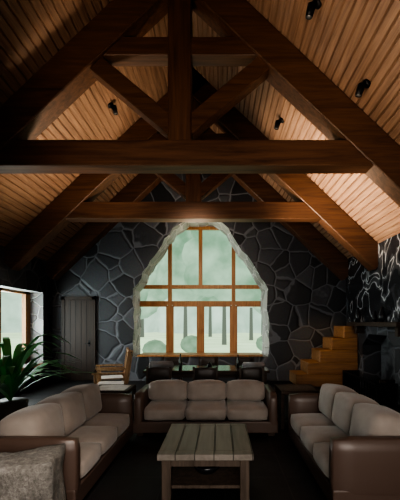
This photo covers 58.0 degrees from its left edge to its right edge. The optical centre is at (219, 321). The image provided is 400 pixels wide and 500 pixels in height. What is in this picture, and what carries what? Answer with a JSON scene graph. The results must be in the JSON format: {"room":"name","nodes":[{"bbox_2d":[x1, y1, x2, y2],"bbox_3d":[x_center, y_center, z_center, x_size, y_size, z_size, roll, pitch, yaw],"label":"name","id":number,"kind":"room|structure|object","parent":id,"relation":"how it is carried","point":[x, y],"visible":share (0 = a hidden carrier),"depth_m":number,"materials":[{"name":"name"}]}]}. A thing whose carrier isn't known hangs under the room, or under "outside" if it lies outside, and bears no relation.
{"room":"living room","nodes":[
{"label":"living room","id":0,"kind":"room"},
{"bbox_2d":[0,245,51,398],"bbox_3d":[-4.795,-0.025,3.900,0.450,3.250,11.800,0,0,0],"label":"wall","id":1,"kind":"structure","parent":0,"point":[32,278],"depth_m":9.30,"materials":[{"name":"stone"}]},
{"bbox_2d":[0,288,29,363],"bbox_3d":[-4.950,0.145,7.450,0.100,1.930,3.800,0,0,0],"label":"window","id":2,"kind":"structure","parent":1,"relation":"in","point":[25,295],"depth_m":9.08,"materials":[{"name":"brown wood"}]},
{"bbox_2d":[0,0,193,260],"bbox_3d":[-2.805,-3.479,4.025,4.471,4.614,12.950,0,0,0],"label":"roof","id":3,"kind":"structure","parent":0,"point":[32,32],"depth_m":6.27,"materials":[{"name":"brown wood"}]},
{"bbox_2d":[108,102,117,114],"bbox_3d":[-1.979,-3.942,6.651,0.185,0.210,0.113,0,0,0],"label":"spotlight","id":4,"kind":"object","parent":3,"relation":"attached to","point":[110,105],"visible":1,"depth_m":6.62,"materials":[{"name":"black metal"}]},
{"bbox_2d":[4,67,377,270],"bbox_3d":[-0.570,-3.293,7.800,8.328,4.335,0.340,0,0,0],"label":"beam","id":5,"kind":"structure","parent":3,"relation":"attached to","point":[75,203],"depth_m":7.65,"materials":[{"name":"brown wood"}]},
{"bbox_2d":[46,127,347,280],"bbox_3d":[-0.570,-3.293,9.640,8.328,4.335,0.340,0,0,0],"label":"beam","id":6,"kind":"structure","parent":3,"relation":"attached to","point":[137,189],"depth_m":9.47,"materials":[{"name":"brown wood"}]},
{"bbox_2d":[0,0,399,206],"bbox_3d":[-0.570,-3.293,5.200,8.328,4.335,0.340,0,0,0],"label":"beam","id":7,"kind":"structure","parent":3,"relation":"attached to","point":[356,144],"depth_m":5.05,"materials":[{"name":"brown wood"}]},
{"bbox_2d":[52,174,345,380],"bbox_3d":[-0.570,-1.960,10.150,8.900,7.120,0.700,0,0,0],"label":"wall","id":8,"kind":"structure","parent":0,"point":[302,300],"depth_m":9.80,"materials":[{"name":"stone"}]},
{"bbox_2d":[61,296,95,380],"bbox_3d":[-3.830,0.455,9.729,0.920,2.290,0.132,0,0,0],"label":"door","id":9,"kind":"structure","parent":8,"relation":"attached to","point":[78,313],"depth_m":9.74,"materials":[{"name":"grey wood"}]},
{"bbox_2d":[137,353,262,356],"bbox_3d":[-0.540,0.918,10.120,3.400,0.050,0.800,0,0,0],"label":"window sill","id":10,"kind":"structure","parent":8,"relation":"attached to","point":[141,354],"depth_m":9.72,"materials":[{"name":"brown wood"}]},
{"bbox_2d":[140,226,260,352],"bbox_3d":[-0.550,-0.835,10.540,4.000,3.970,0.150,0,0,0],"label":"window","id":11,"kind":"structure","parent":8,"relation":"in","point":[233,304],"depth_m":10.51,"materials":[{"name":"brown wood"}]},
{"bbox_2d":[1,381,399,499],"bbox_3d":[-0.570,1.650,3.900,8.900,0.100,12.700,0,0,0],"label":"floor","id":12,"kind":"structure","parent":0,"point":[278,471],"depth_m":3.85,"materials":[{"name":"wood"}]},
{"bbox_2d":[0,443,66,499],"bbox_3d":[-1.453,1.260,2.522,0.657,0.681,0.467,0,0,-13],"label":"blanket","id":13,"kind":"object","parent":12,"relation":"on","point":[36,473],"visible":1,"depth_m":2.37,"materials":[{"name":"grey fabric"}]},
{"bbox_2d":[0,333,97,420],"bbox_3d":[-3.123,0.885,5.340,2.271,1.430,2.421,0,0,45],"label":"plant","id":14,"kind":"object","parent":12,"relation":"on","point":[12,379],"visible":0.97,"depth_m":5.30,"materials":[{"name":"green plant"}]},
{"bbox_2d":[0,383,132,499],"bbox_3d":[-1.634,1.197,3.950,0.924,0.806,1.991,0,0,0],"label":"sofa","id":15,"kind":"object","parent":12,"relation":"on","point":[94,426],"visible":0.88,"depth_m":3.54,"materials":[{"name":"beige fabric"}]},
{"bbox_2d":[92,350,132,384],"bbox_3d":[-2.073,1.090,7.008,0.715,1.027,0.605,0,0,-10],"label":"armchair","id":16,"kind":"object","parent":12,"relation":"on","point":[130,354],"visible":0.63,"depth_m":6.95,"materials":[{"name":"brown wood"}]},
{"bbox_2d":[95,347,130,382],"bbox_3d":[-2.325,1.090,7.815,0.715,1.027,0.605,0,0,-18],"label":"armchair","id":17,"kind":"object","parent":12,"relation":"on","point":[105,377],"visible":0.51,"depth_m":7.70,"materials":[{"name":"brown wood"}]},
{"bbox_2d":[99,384,135,418],"bbox_3d":[-1.690,1.315,5.660,0.600,0.570,0.600,0,0,0],"label":"side table","id":18,"kind":"object","parent":12,"relation":"on","point":[104,388],"visible":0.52,"depth_m":5.67,"materials":[{"name":"brown wood"}]},
{"bbox_2d":[146,367,171,383],"bbox_3d":[-1.120,1.210,6.796,0.460,0.780,0.448,0,0,0],"label":"dining chair","id":19,"kind":"object","parent":12,"relation":"on","point":[155,373],"visible":0.36,"depth_m":6.58,"materials":[{"name":"brown leather"}]},
{"bbox_2d":[163,357,181,379],"bbox_3d":[-1.120,1.210,8.304,0.460,0.780,0.448,0,0,0],"label":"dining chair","id":20,"kind":"object","parent":12,"relation":"on","point":[175,360],"visible":0.2,"depth_m":8.47,"materials":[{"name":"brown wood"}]},
{"bbox_2d":[133,379,277,435],"bbox_3d":[-0.200,1.242,5.444,2.031,0.716,0.924,0,0,0],"label":"sofa","id":21,"kind":"object","parent":12,"relation":"on","point":[159,404],"visible":1,"depth_m":5.10,"materials":[{"name":"beige fabric"}]},
{"bbox_2d":[157,424,253,499],"bbox_3d":[-0.130,1.387,3.680,0.860,0.425,0.980,0,0,0],"label":"coffee table","id":22,"kind":"object","parent":12,"relation":"on","point":[185,447],"visible":1,"depth_m":3.34,"materials":[{"name":"wood"}]},
{"bbox_2d":[194,467,218,474],"bbox_3d":[-0.130,1.440,3.560,0.280,0.085,0.280,0,0,0],"label":"bowl","id":23,"kind":"object","parent":22,"relation":"on","point":[203,470],"visible":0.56,"depth_m":3.46,"materials":[{"name":"black ceramic"}]},
{"bbox_2d":[193,367,217,380],"bbox_3d":[-0.270,1.210,6.796,0.460,0.780,0.448,0,0,0],"label":"dining chair","id":24,"kind":"object","parent":12,"relation":"on","point":[201,373],"visible":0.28,"depth_m":6.58,"materials":[{"name":"brown wood"}]},
{"bbox_2d":[143,365,269,383],"bbox_3d":[-0.270,1.280,7.550,2.500,0.640,0.900,0,0,0],"label":"dining table","id":25,"kind":"object","parent":12,"relation":"on","point":[186,370],"visible":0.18,"depth_m":7.18,"materials":[{"name":"brown wood"}]},
{"bbox_2d":[149,361,173,367],"bbox_3d":[-1.190,0.875,7.300,0.493,0.160,0.160,0,0,-12],"label":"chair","id":26,"kind":"object","parent":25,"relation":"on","point":[166,364],"visible":0.78,"depth_m":7.24,"materials":[{"name":"fabric"}]},
{"bbox_2d":[179,354,181,367],"bbox_3d":[-0.820,0.808,7.450,0.072,0.300,0.072,0,0,0],"label":"bottle","id":27,"kind":"object","parent":25,"relation":"on","point":[180,359],"visible":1,"depth_m":7.42,"materials":[{"name":"grey glass"}]},
{"bbox_2d":[236,355,239,367],"bbox_3d":[0.380,0.823,7.600,0.068,0.270,0.068,0,0,0],"label":"bottle","id":28,"kind":"object","parent":25,"relation":"on","point":[237,360],"visible":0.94,"depth_m":7.59,"materials":[{"name":"grey glass"}]},
{"bbox_2d":[199,357,217,364],"bbox_3d":[-0.270,1.210,8.304,0.460,0.780,0.448,0,0,0],"label":"dining chair","id":29,"kind":"object","parent":12,"relation":"on","point":[205,360],"visible":0.31,"depth_m":8.47,"materials":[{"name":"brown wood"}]},
{"bbox_2d":[235,357,253,379],"bbox_3d":[0.580,1.210,8.304,0.460,0.780,0.448,0,0,0],"label":"dining chair","id":30,"kind":"object","parent":12,"relation":"on","point":[242,359],"visible":0.2,"depth_m":8.47,"materials":[{"name":"brown wood"}]},
{"bbox_2d":[239,367,263,382],"bbox_3d":[0.580,1.210,6.796,0.460,0.780,0.448,0,0,0],"label":"dining chair","id":31,"kind":"object","parent":12,"relation":"on","point":[248,373],"visible":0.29,"depth_m":6.58,"materials":[{"name":"brown wood"}]},
{"bbox_2d":[242,362,264,367],"bbox_3d":[0.680,0.885,7.320,0.465,0.140,0.140,0,0,8],"label":"cushion","id":32,"kind":"object","parent":31,"relation":"on","point":[244,364],"visible":0.8,"depth_m":7.26,"materials":[{"name":"fabric"}]},
{"bbox_2d":[275,384,319,428],"bbox_3d":[1.210,1.315,5.660,0.600,0.570,0.600,0,0,0],"label":"side table","id":33,"kind":"object","parent":12,"relation":"on","point":[283,389],"visible":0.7,"depth_m":5.51,"materials":[{"name":"brown wood"}]},
{"bbox_2d":[289,326,357,385],"bbox_3d":[2.650,0.850,9.340,1.540,1.496,0.860,0,0,0],"label":"stairs","id":34,"kind":"structure","parent":12,"relation":"on","point":[339,353],"depth_m":8.93,"materials":[{"name":"brown wood"}]},
{"bbox_2d":[288,383,399,499],"bbox_3d":[1.374,1.197,3.950,0.924,0.806,1.991,0,0,0],"label":"sofa","id":35,"kind":"object","parent":12,"relation":"on","point":[349,442],"visible":1,"depth_m":3.17,"materials":[{"name":"beige fabric"}]},
{"bbox_2d":[193,0,399,258],"bbox_3d":[1.665,-3.479,4.025,4.471,4.614,12.950,0,0,0],"label":"roof","id":36,"kind":"structure","parent":0,"point":[351,42],"depth_m":4.89,"materials":[{"name":"brown wood"}]},
{"bbox_2d":[274,117,283,129],"bbox_3d":[1.101,-3.693,6.702,0.185,0.210,0.113,0,0,0],"label":"spotlight","id":37,"kind":"object","parent":36,"relation":"attached to","point":[277,122],"visible":1,"depth_m":6.67,"materials":[{"name":"black metal"}]},
{"bbox_2d":[305,0,321,19],"bbox_3d":[1.102,-3.693,4.243,0.185,0.210,0.113,0,0,0],"label":"spotlight","id":38,"kind":"object","parent":36,"relation":"attached to","point":[316,4],"visible":1,"depth_m":4.21,"materials":[{"name":"black metal"}]},
{"bbox_2d":[355,79,370,97],"bbox_3d":[1.833,-2.998,4.618,0.185,0.210,0.113,0,0,0],"label":"spotlight","id":39,"kind":"object","parent":36,"relation":"attached to","point":[366,83],"visible":1,"depth_m":4.59,"materials":[{"name":"black metal"}]},
{"bbox_2d":[346,277,399,405],"bbox_3d":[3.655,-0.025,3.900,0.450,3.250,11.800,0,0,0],"label":"fireplace","id":40,"kind":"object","parent":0,"point":[370,341],"depth_m":8.65,"materials":[{"name":"stone"}]},
{"bbox_2d":[347,322,399,336],"bbox_3d":[3.270,0.135,7.600,0.320,0.270,2.500,0,0,0],"label":"mantel shelf","id":41,"kind":"object","parent":40,"relation":"attached to","point":[358,326],"visible":1,"depth_m":7.27,"materials":[{"name":"brown wood"}]},
{"bbox_2d":[355,307,360,321],"bbox_3d":[3.260,-0.172,8.500,0.130,0.340,0.127,0,0,0],"label":"vase","id":42,"kind":"object","parent":41,"relation":"on","point":[357,315],"visible":1,"depth_m":8.46,"materials":[{"name":"black ceramic"}]},
{"bbox_2d":[371,311,376,321],"bbox_3d":[3.260,-0.112,7.600,0.120,0.220,0.117,0,0,0],"label":"vase","id":43,"kind":"object","parent":41,"relation":"on","point":[374,316],"visible":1,"depth_m":7.56,"materials":[{"name":"black ceramic"}]},
{"bbox_2d":[378,307,385,321],"bbox_3d":[3.260,-0.152,7.250,0.140,0.300,0.136,0,0,0],"label":"vase","id":44,"kind":"object","parent":41,"relation":"on","point":[381,316],"visible":1,"depth_m":7.21,"materials":[{"name":"black ceramic"}]},
{"bbox_2d":[348,233,399,321],"bbox_3d":[3.390,-0.830,7.900,0.080,1.660,3.000,0,0,0],"label":"wall","id":45,"kind":"structure","parent":0,"point":[372,290],"depth_m":7.61,"materials":[{"name":"stone"}]},
{"bbox_2d":[381,336,394,379],"bbox_3d":[3.900,0.900,7.850,0.060,1.500,1.900,0,0,0],"label":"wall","id":46,"kind":"structure","parent":0,"point":[387,349],"depth_m":8.32,"materials":[{"name":"stone"}]},
{"label":"outside","id":47,"kind":"structure","parent":0,"visible":0},
{"bbox_2d":[1,332,261,358],"bbox_3d":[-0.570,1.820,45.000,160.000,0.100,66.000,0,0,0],"label":"lawn","id":48,"kind":"structure","parent":47,"point":[213,344],"depth_m":32.68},
{"bbox_2d":[1,291,260,333],"bbox_3d":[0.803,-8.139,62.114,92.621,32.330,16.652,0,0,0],"label":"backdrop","id":49,"kind":"structure","parent":48,"relation":"on","point":[11,303],"depth_m":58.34,"materials":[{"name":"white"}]},
{"bbox_2d":[140,268,156,300],"bbox_3d":[-6.665,-5.324,26.989,5.910,14.249,2.597,0,0,0],"label":"tree","id":50,"kind":"object","parent":48,"relation":"on","point":[152,278],"visible":0.02,"depth_m":26.61,"materials":[{"name":"green plant"}]},
{"bbox_2d":[140,258,167,336],"bbox_3d":[-8.929,-6.108,42.075,7.472,15.816,3.288,0,0,0],"label":"tree","id":51,"kind":"object","parent":48,"relation":"on","point":[153,294],"visible":0.15,"depth_m":41.02,"materials":[{"name":"green plant"}]},
{"bbox_2d":[142,339,165,352],"bbox_3d":[-3.170,1.340,17.500,1.151,0.990,1.210,0,0,0],"label":"bush","id":52,"kind":"object","parent":48,"relation":"on","point":[153,346],"visible":0.63,"depth_m":17.08,"materials":[{"name":"green plant"}]},
{"bbox_2d":[156,230,203,337],"bbox_3d":[-3.069,-5.771,33.006,6.096,15.143,3.239,0,0,0],"label":"tree","id":53,"kind":"object","parent":48,"relation":"on","point":[178,268],"visible":0.19,"depth_m":31.82,"materials":[{"name":"green plant"}]},
{"bbox_2d":[180,335,196,352],"bbox_3d":[-1.670,1.300,21.000,1.255,1.080,1.320,0,0,0],"label":"bush","id":54,"kind":"object","parent":48,"relation":"on","point":[188,344],"visible":0.75,"depth_m":20.51,"materials":[{"name":"green plant"}]},
{"bbox_2d":[199,296,218,336],"bbox_3d":[-0.928,-6.577,42.846,6.879,16.754,3.331,0,0,0],"label":"tree","id":55,"kind":"object","parent":48,"relation":"on","point":[212,298],"visible":0.02,"depth_m":42.81,"materials":[{"name":"green plant"}]},
{"bbox_2d":[182,230,260,344],"bbox_3d":[0.387,-5.345,27.962,6.688,14.290,2.420,0,0,0],"label":"tree","id":56,"kind":"object","parent":48,"relation":"on","point":[217,250],"visible":0.29,"depth_m":27.20,"materials":[{"name":"green plant"}]},
{"bbox_2d":[249,307,260,339],"bbox_3d":[3.097,-5.129,34.937,6.545,13.858,2.800,0,0,0],"label":"tree","id":57,"kind":"object","parent":48,"relation":"on","point":[251,309],"visible":0.02,"depth_m":34.87,"materials":[{"name":"green plant"}]},
{"bbox_2d":[254,308,262,334],"bbox_3d":[6.366,-6.799,48.801,7.365,17.198,3.095,0,0,0],"label":"tree","id":58,"kind":"object","parent":48,"relation":"on","point":[257,310],"visible":0.02,"depth_m":48.81,"materials":[{"name":"green plant"}]},
{"bbox_2d":[256,336,261,350],"bbox_3d":[2.830,1.300,22.000,1.255,1.080,1.320,0,0,0],"label":"bush","id":59,"kind":"object","parent":48,"relation":"on","point":[259,340],"visible":0.3,"depth_m":21.68,"materials":[{"name":"green plant"}]}
]}

